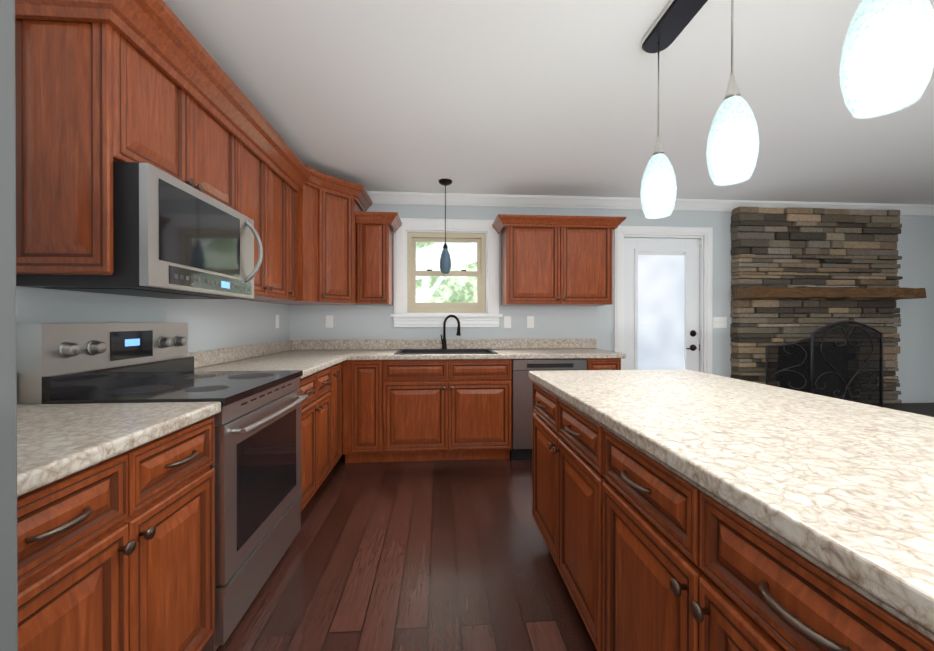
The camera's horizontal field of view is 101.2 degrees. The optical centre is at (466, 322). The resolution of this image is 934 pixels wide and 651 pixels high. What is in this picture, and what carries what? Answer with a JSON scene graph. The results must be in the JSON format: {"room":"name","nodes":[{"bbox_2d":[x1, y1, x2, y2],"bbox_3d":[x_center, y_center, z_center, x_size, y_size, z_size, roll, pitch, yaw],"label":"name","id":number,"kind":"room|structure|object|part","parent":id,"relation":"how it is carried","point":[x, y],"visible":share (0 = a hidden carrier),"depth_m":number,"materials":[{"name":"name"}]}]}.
{"room":"kitchen","nodes":[
{"label":"kitchen","id":0,"kind":"room"},
{"bbox_2d":[16,286,289,362],"bbox_3d":[-1.532,-0.028,0.161,0.150,2.440,7.400,0,0,-4],"label":"wall","id":1,"kind":"structure","parent":0,"point":[218,323],"depth_m":2.11,"materials":[{"name":"grey paint"}]},
{"bbox_2d":[15,0,242,213],"bbox_3d":[-1.388,-0.817,1.675,0.345,0.523,0.800,0,0,-4],"label":"upper cabinet","id":2,"kind":"object","parent":1,"relation":"attached to","point":[101,86],"depth_m":1.28,"materials":[{"name":"brown wood"}]},
{"bbox_2d":[16,162,262,298],"bbox_3d":[-1.308,-0.337,1.684,0.505,0.430,0.756,0,0,-4],"label":"microwave","id":3,"kind":"object","parent":2,"relation":"attached to","point":[174,238],"visible":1,"depth_m":1.44,"materials":[{"name":"silver metal"}]},
{"bbox_2d":[240,124,290,299],"bbox_3d":[-1.441,-0.624,2.414,0.345,0.915,0.676,0,0,-4],"label":"upper cabinet","id":4,"kind":"object","parent":1,"relation":"attached to","point":[266,180],"depth_m":2.46,"materials":[{"name":"brown wood"}]},
{"bbox_2d":[275,315,278,327],"bbox_3d":[-1.686,-0.011,3.408,0.008,0.118,0.072,0,0,-4],"label":"outlet","id":5,"kind":"object","parent":1,"relation":"attached to","point":[276,316],"depth_m":3.39,"materials":[{"name":"white plastic"}]},
{"bbox_2d":[249,168,366,304],"bbox_3d":[-1.330,-0.664,3.330,0.701,0.992,0.796,0,0,-4],"label":"upper cabinet","id":6,"kind":"object","parent":1,"relation":"attached to","point":[323,206],"depth_m":3.10,"materials":[{"name":"brown wood"}]},
{"bbox_2d":[216,443,596,650],"bbox_3d":[2.333,1.241,0.445,8.000,0.100,7.500,0,0,-4],"label":"floor","id":7,"kind":"structure","parent":0,"point":[448,555],"depth_m":1.82,"materials":[{"name":"brown wood"}]},
{"bbox_2d":[0,0,17,650],"bbox_3d":[-1.008,0.292,0.058,0.841,1.799,1.016,0,0,-4],"label":"fridge","id":8,"kind":"object","parent":7,"relation":"on","point":[8,514],"visible":1,"depth_m":0.57,"materials":[{"name":"grey metal"}]},
{"bbox_2d":[17,417,214,650],"bbox_3d":[-1.174,0.751,0.941,0.660,0.872,0.742,0,0,-4],"label":"base cabinet","id":9,"kind":"object","parent":7,"relation":"on","point":[116,553],"depth_m":0.95,"materials":[{"name":"brown wood"}]},
{"bbox_2d":[17,367,228,496],"bbox_3d":[-1.167,0.245,0.938,0.677,0.133,0.737,0,0,-4],"label":"countertop","id":10,"kind":"structure","parent":9,"relation":"on","point":[55,442],"depth_m":0.99,"materials":[{"name":"stone"}]},
{"bbox_2d":[16,323,307,650],"bbox_3d":[-1.183,0.593,1.699,0.742,1.184,0.764,0,0,-4],"label":"range","id":11,"kind":"object","parent":7,"relation":"on","point":[256,465],"visible":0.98,"depth_m":1.52,"materials":[{"name":"silver metal"}]},
{"bbox_2d":[298,366,332,511],"bbox_3d":[-1.280,0.746,2.411,0.660,0.872,0.661,0,0,-4],"label":"base cabinet","id":12,"kind":"object","parent":7,"relation":"on","point":[317,410],"depth_m":2.42,"materials":[{"name":"brown wood"}]},
{"bbox_2d":[188,343,348,378],"bbox_3d":[-1.282,0.239,2.582,0.686,0.135,1.006,0,0,-4],"label":"countertop","id":13,"kind":"structure","parent":12,"relation":"on","point":[311,358],"depth_m":2.71,"materials":[{"name":"stone"}]},
{"bbox_2d":[333,362,341,466],"bbox_3d":[-1.312,0.744,2.863,0.660,0.872,0.246,0,0,-4],"label":"base cabinet","id":14,"kind":"object","parent":7,"relation":"on","point":[337,404],"depth_m":2.95,"materials":[{"name":"brown wood"}]},
{"bbox_2d":[343,360,394,462],"bbox_3d":[-0.870,0.742,3.450,0.341,0.872,0.620,0,0,-4],"label":"base cabinet","id":15,"kind":"object","parent":7,"relation":"on","point":[368,385],"depth_m":3.15,"materials":[{"name":"brown wood"}]},
{"bbox_2d":[511,359,586,459],"bbox_3d":[0.682,0.743,3.549,0.642,0.869,0.607,0,0,-4],"label":"dishwasher","id":16,"kind":"object","parent":7,"relation":"on","point":[522,407],"visible":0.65,"depth_m":3.24,"materials":[{"name":"silver metal"}]},
{"bbox_2d":[586,358,620,369],"bbox_3d":[1.158,0.741,3.596,0.305,0.872,0.620,0,0,-4],"label":"base cabinet","id":17,"kind":"object","parent":7,"relation":"on","point":[595,363],"depth_m":3.29,"materials":[{"name":"brown wood"}]},
{"bbox_2d":[268,315,625,359],"bbox_3d":[-0.171,0.183,3.491,3.034,0.515,0.646,0,0,-4],"label":"countertop","id":18,"kind":"structure","parent":17,"relation":"on","point":[359,349],"depth_m":3.69,"materials":[{"name":"stone"}]},
{"bbox_2d":[394,349,497,354],"bbox_3d":[-0.193,0.348,3.488,0.874,0.187,0.534,0,0,-4],"label":"sink","id":19,"kind":"object","parent":18,"relation":"in","point":[402,351],"depth_m":3.65,"materials":[{"name":"grey metal"}]},
{"bbox_2d":[441,315,460,348],"bbox_3d":[-0.158,0.089,3.662,0.191,0.331,0.150,0,0,-4],"label":"faucet","id":20,"kind":"object","parent":18,"relation":"on","point":[444,344],"depth_m":3.68,"materials":[{"name":"black metal"}]},
{"bbox_2d":[532,382,933,650],"bbox_3d":[0.759,0.752,0.786,0.677,0.873,2.719,0,0,-4],"label":"kitchen island","id":21,"kind":"object","parent":7,"relation":"on","point":[648,553],"visible":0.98,"depth_m":0.87,"materials":[{"name":"brown wood"}]},
{"bbox_2d":[528,369,933,640],"bbox_3d":[0.910,0.301,0.797,0.937,0.053,2.786,0,0,-4],"label":"island countertop","id":22,"kind":"structure","parent":21,"relation":"on","point":[841,490],"depth_m":0.78,"materials":[{"name":"stone"}]},
{"bbox_2d":[730,207,933,416],"bbox_3d":[3.946,-0.004,3.788,2.840,2.362,0.648,0,0,-4],"label":"stone fireplace","id":23,"kind":"object","parent":7,"relation":"on","point":[797,274],"visible":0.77,"depth_m":3.96,"materials":[{"name":"grey stone"}]},
{"bbox_2d":[766,320,884,406],"bbox_3d":[3.623,0.410,3.761,1.256,0.864,0.257,0,0,-4],"label":"fire screen","id":24,"kind":"object","parent":23,"relation":"on","point":[843,360],"visible":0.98,"depth_m":3.67,"materials":[{"name":"grey metal"}]},
{"bbox_2d":[733,287,926,298],"bbox_3d":[3.659,-0.298,3.874,1.860,0.109,0.237,0,0,-4],"label":"mantel shelf","id":25,"kind":"object","parent":23,"relation":"attached to","point":[740,292],"depth_m":3.78,"materials":[{"name":"brown wood"}]},
{"bbox_2d":[163,0,933,204],"bbox_3d":[2.333,-1.299,0.435,8.000,0.100,7.500,0,0,-4],"label":"ceiling","id":26,"kind":"structure","parent":0,"point":[537,97],"depth_m":2.11,"materials":[{"name":"white paint"}]},
{"bbox_2d":[438,178,451,273],"bbox_3d":[-0.192,-0.850,3.413,0.124,0.820,0.124,0,0,-4],"label":"light","id":27,"kind":"object","parent":26,"relation":"hanging from","point":[445,263],"visible":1,"depth_m":3.38,"materials":[{"name":"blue glass"}]},
{"bbox_2d":[640,0,707,218],"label":"pendant light","id":28,"kind":"object","parent":26,"relation":"hanging from","point":[658,192],"depth_m":1.63,"materials":[{"name":"white glass"}]},
{"bbox_3d":[0.840,-0.607,1.683,0.144,0.275,0.144,0,0,-4],"label":"lamp shade","id":29,"kind":"part","parent":28,"relation":"part of","materials":[{"name":"white glass"}]},
{"bbox_2d":[706,0,758,185],"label":"pendant light","id":30,"kind":"object","parent":26,"relation":"hanging from","point":[732,150],"depth_m":1.22,"materials":[{"name":"white glass"}]},
{"bbox_3d":[0.870,-0.605,1.260,0.144,0.275,0.144,0,0,-4],"label":"lamp shade","id":31,"kind":"part","parent":30,"relation":"part of","materials":[{"name":"white glass"}]},
{"bbox_2d":[839,0,933,118],"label":"pendant light","id":32,"kind":"object","parent":26,"relation":"hanging from","point":[887,62],"depth_m":0.79,"materials":[{"name":"white glass"}]},
{"bbox_3d":[0.901,-0.603,0.826,0.144,0.275,0.144,0,0,-4],"label":"lamp shade","id":33,"kind":"part","parent":32,"relation":"part of","materials":[{"name":"white glass"}]},
{"bbox_2d":[290,204,933,442],"bbox_3d":[2.072,-0.043,4.055,7.600,2.440,0.150,0,0,-4],"label":"wall","id":34,"kind":"structure","parent":0,"point":[915,330],"depth_m":3.94,"materials":[{"name":"grey paint"}]},
{"bbox_2d":[326,315,332,327],"bbox_3d":[-1.338,-0.012,3.730,0.072,0.118,0.008,0,0,-4],"label":"outlet","id":35,"kind":"object","parent":34,"relation":"attached to","point":[329,318],"depth_m":3.73,"materials":[{"name":"white plastic"}]},
{"bbox_2d":[355,211,401,304],"bbox_3d":[-0.806,-0.570,3.557,0.371,0.798,0.416,0,0,-4],"label":"upper cabinet","id":36,"kind":"object","parent":34,"relation":"attached to","point":[374,258],"visible":1,"depth_m":3.42,"materials":[{"name":"brown wood"}]},
{"bbox_2d":[390,218,501,326],"bbox_3d":[-0.203,-0.492,3.835,1.100,1.070,0.160,0,0,-4],"label":"window","id":37,"kind":"structure","parent":34,"relation":"in","point":[404,318],"depth_m":3.82,"materials":[{"name":"white wood"}]},
{"bbox_2d":[504,316,510,327],"bbox_3d":[0.407,-0.007,3.852,0.072,0.118,0.016,0,0,-4],"label":"outlet","id":38,"kind":"object","parent":34,"relation":"attached to","point":[507,319],"depth_m":3.85,"materials":[{"name":"white plastic"}]},
{"bbox_2d":[527,316,533,327],"bbox_3d":[0.642,-0.007,3.873,0.072,0.118,0.008,0,0,-4],"label":"outlet","id":39,"kind":"object","parent":34,"relation":"attached to","point":[530,319],"depth_m":3.87,"materials":[{"name":"white plastic"}]},
{"bbox_2d":[492,214,626,305],"bbox_3d":[0.854,-0.571,3.677,1.188,0.798,0.416,0,0,-4],"label":"upper cabinet","id":40,"kind":"object","parent":34,"relation":"attached to","point":[553,260],"visible":1,"depth_m":3.54,"materials":[{"name":"brown wood"}]},
{"bbox_2d":[367,191,933,215],"bbox_3d":[2.081,-1.214,3.934,7.598,0.095,0.082,0,0,-4],"label":"crown molding","id":41,"kind":"structure","parent":34,"relation":"attached to","point":[452,199],"depth_m":3.84,"materials":[{"name":"white wood"}]},
{"bbox_2d":[624,238,699,371],"bbox_3d":[2.031,0.141,4.003,0.854,2.048,0.095,0,0,-4],"label":"door","id":42,"kind":"structure","parent":34,"relation":"in","point":[661,303],"depth_m":4.02,"materials":[{"name":"white"}]},
{"bbox_2d":[614,226,712,373],"bbox_3d":[2.030,0.091,4.024,1.050,2.169,0.147,0,0,-4],"label":"door frame","id":43,"kind":"structure","parent":34,"relation":"attached to","point":[621,233],"depth_m":3.98,"materials":[{"name":"white wood"}]},
{"bbox_2d":[713,317,726,327],"bbox_3d":[2.649,-0.003,4.013,0.150,0.118,0.016,0,0,-4],"label":"light switch","id":44,"kind":"object","parent":34,"relation":"attached to","point":[719,322],"depth_m":4.01,"materials":[{"name":"white plastic"}]},
{"label":"outside","id":45,"kind":"structure","parent":0,"visible":0},
{"bbox_2d":[416,242,476,302],"bbox_3d":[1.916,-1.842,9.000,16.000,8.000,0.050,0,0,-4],"label":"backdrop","id":46,"kind":"structure","parent":45,"point":[459,293],"depth_m":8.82,"materials":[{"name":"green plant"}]},
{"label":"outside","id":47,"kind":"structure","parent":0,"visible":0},
{"bbox_2d":[416,242,476,302],"bbox_3d":[-0.196,-0.014,6.323,3.015,3.364,3.000,0,0,-4],"label":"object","id":48,"kind":"object","parent":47,"point":[472,250],"depth_m":4.91,"materials":[{"name":"white"}]}
]}

